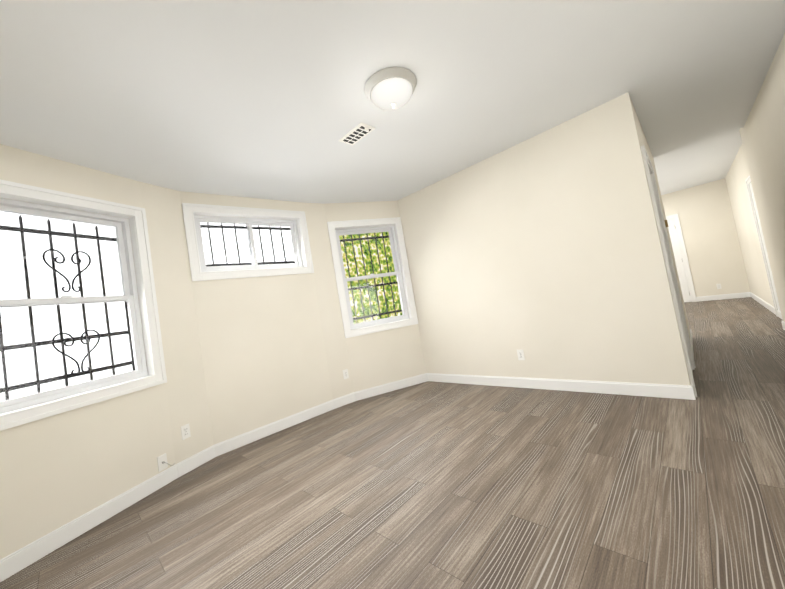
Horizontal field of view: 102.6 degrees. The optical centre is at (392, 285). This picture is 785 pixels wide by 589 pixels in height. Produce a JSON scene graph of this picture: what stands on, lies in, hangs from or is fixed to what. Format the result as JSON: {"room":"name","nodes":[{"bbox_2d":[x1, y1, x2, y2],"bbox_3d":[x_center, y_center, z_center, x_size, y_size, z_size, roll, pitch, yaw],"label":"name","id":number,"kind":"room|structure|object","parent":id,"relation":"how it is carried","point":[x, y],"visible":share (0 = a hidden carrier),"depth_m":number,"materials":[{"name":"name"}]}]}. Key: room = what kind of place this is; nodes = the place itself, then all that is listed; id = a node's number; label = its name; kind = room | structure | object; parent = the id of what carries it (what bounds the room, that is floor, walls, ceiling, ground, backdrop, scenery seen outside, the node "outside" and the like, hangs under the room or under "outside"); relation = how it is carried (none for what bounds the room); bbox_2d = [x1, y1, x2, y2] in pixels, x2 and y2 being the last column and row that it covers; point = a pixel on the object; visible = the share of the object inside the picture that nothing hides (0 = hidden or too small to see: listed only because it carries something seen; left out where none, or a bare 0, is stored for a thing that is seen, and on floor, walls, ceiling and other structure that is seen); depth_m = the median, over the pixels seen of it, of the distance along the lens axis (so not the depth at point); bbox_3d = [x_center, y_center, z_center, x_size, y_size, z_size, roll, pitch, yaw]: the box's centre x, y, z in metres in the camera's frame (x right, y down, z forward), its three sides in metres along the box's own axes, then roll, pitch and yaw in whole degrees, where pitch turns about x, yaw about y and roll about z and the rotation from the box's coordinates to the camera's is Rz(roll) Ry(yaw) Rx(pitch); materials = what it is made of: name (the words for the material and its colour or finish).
{"room":"empty living room","nodes":[
{"label":"empty living room","id":0,"kind":"room"},
{"bbox_2d":[0,144,426,559],"bbox_3d":[-1.385,0.189,3.212,0.973,2.730,4.720,-12,-4,43],"label":"wall","id":1,"kind":"structure","parent":0,"point":[243,355],"depth_m":2.95,"materials":[{"name":"beige paint"}]},
{"bbox_2d":[0,179,166,430],"bbox_3d":[-2.312,0.095,2.239,0.175,1.519,1.084,-11,-3,20],"label":"window","id":2,"kind":"structure","parent":1,"relation":"in","point":[18,411],"depth_m":2.40,"materials":[{"name":"white wood"}]},
{"bbox_2d":[0,215,134,399],"bbox_3d":[-2.409,0.143,2.267,0.413,1.302,0.860,-12,-4,43],"label":"window grille","id":3,"kind":"object","parent":2,"relation":"attached to","point":[62,341],"visible":0.9,"depth_m":2.26,"materials":[{"name":"black metal"}]},
{"bbox_2d":[157,453,174,471],"bbox_3d":[-1.849,1.436,2.572,0.045,0.115,0.114,-12,-4,43],"label":"outlet plate","id":4,"kind":"object","parent":1,"relation":"attached to","point":[162,462],"visible":0.98,"depth_m":2.56,"materials":[{"name":"white plastic"}]},
{"bbox_2d":[181,424,190,439],"bbox_3d":[-1.812,1.282,2.759,0.010,0.115,0.070,-11,-3,25],"label":"outlet","id":5,"kind":"object","parent":1,"relation":"attached to","point":[185,431],"visible":1,"depth_m":2.76,"materials":[{"name":"white plastic"}]},
{"bbox_2d":[182,203,313,280],"bbox_3d":[-1.562,-0.468,3.532,1.288,0.774,0.175,-7,-4,-42],"label":"window","id":6,"kind":"structure","parent":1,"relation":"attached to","point":[194,217],"depth_m":3.45,"materials":[{"name":"white"}]},
{"bbox_2d":[201,223,294,266],"bbox_3d":[-1.644,-0.447,3.627,1.135,0.612,0.022,-7,-4,-42],"label":"grille","id":7,"kind":"object","parent":6,"relation":"attached to","point":[234,227],"depth_m":3.58,"materials":[{"name":"black metal"}]},
{"bbox_2d":[343,369,348,378],"bbox_3d":[-0.586,1.114,3.954,0.070,0.115,0.010,-7,-4,-36],"label":"outlet","id":8,"kind":"object","parent":1,"relation":"attached to","point":[345,374],"visible":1,"depth_m":3.95,"materials":[{"name":"white plastic"}]},
{"bbox_2d":[327,217,417,337],"bbox_3d":[-0.272,-0.138,4.303,1.035,1.519,0.175,-8,-3,-21],"label":"window","id":9,"kind":"structure","parent":1,"relation":"in","point":[397,244],"depth_m":4.30,"materials":[{"name":"white wood"}]},
{"bbox_2d":[340,232,402,322],"bbox_3d":[-0.314,-0.112,4.422,0.881,1.336,0.022,-8,-3,-21],"label":"window grille","id":10,"kind":"object","parent":9,"relation":"attached to","point":[367,286],"depth_m":4.42,"materials":[{"name":"black metal"}]},
{"bbox_2d":[0,292,784,581],"bbox_3d":[2.482,0.930,4.292,4.266,0.112,10.810,-12,-4,43],"label":"baseboard","id":11,"kind":"structure","parent":1,"relation":"attached to","point":[13,563],"depth_m":2.86,"materials":[{"name":"white wood"}]},
{"bbox_2d":[0,297,784,588],"bbox_3d":[2.445,1.052,4.251,5.300,0.120,11.740,-12,-4,43],"label":"floor","id":12,"kind":"structure","parent":0,"point":[433,485],"depth_m":1.82,"materials":[{"name":"wood"}]},
{"bbox_2d":[0,0,784,203],"bbox_3d":[1.992,-1.667,4.391,5.300,0.260,11.740,-12,-4,43],"label":"ceiling","id":13,"kind":"structure","parent":0,"point":[265,99],"depth_m":2.05,"materials":[{"name":"white paint"}]},
{"bbox_2d":[338,122,375,145],"bbox_3d":[-0.294,-1.232,2.595,0.300,0.030,0.155,-12,-4,43],"label":"ceiling vent","id":14,"kind":"object","parent":13,"relation":"in","point":[357,133],"visible":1,"depth_m":2.58,"materials":[{"name":"white metal"}]},
{"bbox_2d":[364,67,416,110],"bbox_3d":[-0.002,-1.246,2.084,0.352,0.152,0.352,-12,-4,43],"label":"ceiling light fixture","id":15,"kind":"object","parent":13,"relation":"attached to","point":[389,88],"visible":1,"depth_m":2.00,"materials":[{"name":"white glass"}]},
{"bbox_2d":[398,92,690,384],"bbox_3d":[1.264,-0.235,3.545,2.685,2.730,0.123,-12,-4,43],"label":"wall","id":16,"kind":"structure","parent":0,"point":[531,248],"depth_m":3.22,"materials":[{"name":"beige paint"}]},
{"bbox_2d":[517,350,524,359],"bbox_3d":[1.399,0.757,3.433,0.070,0.115,0.010,-12,-4,43],"label":"electrical outlet","id":17,"kind":"object","parent":16,"relation":"attached to","point":[520,353],"visible":1,"depth_m":3.43,"materials":[{"name":"white plastic"}]},
{"bbox_2d":[611,92,689,384],"bbox_3d":[2.959,-0.519,3.496,0.120,2.730,2.413,-12,-4,43],"label":"wall","id":18,"kind":"structure","parent":0,"point":[653,257],"depth_m":2.62,"materials":[{"name":"beige paint"}]},
{"bbox_2d":[640,145,696,396],"bbox_3d":[2.532,-0.161,2.973,0.168,2.110,0.910,-12,-4,43],"label":"door frame","id":19,"kind":"structure","parent":18,"relation":"attached to","point":[672,278],"depth_m":2.65,"materials":[{"name":"white wood"}]},
{"bbox_2d":[653,159,689,328],"bbox_3d":[2.859,-0.407,5.347,2.835,2.730,0.120,-12,-4,43],"label":"wall","id":20,"kind":"structure","parent":0,"point":[672,248],"depth_m":4.37,"materials":[{"name":"beige paint"}]},
{"bbox_2d":[661,178,749,296],"bbox_3d":[6.170,-0.813,8.165,4.200,2.730,0.120,-12,-4,43],"label":"wall","id":21,"kind":"structure","parent":0,"point":[704,212],"depth_m":7.11,"materials":[{"name":"beige paint"}]},
{"bbox_2d":[667,219,690,301],"bbox_3d":[6.627,-0.551,7.714,0.724,2.007,0.185,-12,-4,43],"label":"door","id":22,"kind":"structure","parent":21,"relation":"in","point":[679,262],"depth_m":7.50,"materials":[{"name":"white wood"}]},
{"bbox_2d":[666,214,696,301],"bbox_3d":[6.634,-0.597,7.736,0.910,2.110,0.146,-12,-4,43],"label":"door frame","id":23,"kind":"structure","parent":21,"relation":"attached to","point":[675,217],"depth_m":7.41,"materials":[{"name":"white wood"}]},
{"bbox_2d":[725,33,784,321],"bbox_3d":[3.822,-0.698,2.824,0.345,2.730,11.260,-12,-4,43],"label":"wall","id":24,"kind":"structure","parent":0,"point":[759,159],"depth_m":3.59,"materials":[{"name":"beige paint"}]},
{"bbox_2d":[745,175,780,316],"bbox_3d":[5.301,-0.548,4.396,0.104,2.110,0.950,-12,-4,43],"label":"door frame","id":25,"kind":"structure","parent":24,"relation":"attached to","point":[762,244],"depth_m":4.69,"materials":[{"name":"white wood"}]},
{"label":"outside","id":26,"kind":"structure","parent":0,"visible":0},
{"bbox_2d":[0,211,401,401],"bbox_3d":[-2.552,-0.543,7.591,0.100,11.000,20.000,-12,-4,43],"label":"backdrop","id":27,"kind":"structure","parent":26,"point":[17,331],"depth_m":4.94,"materials":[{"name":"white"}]}
]}

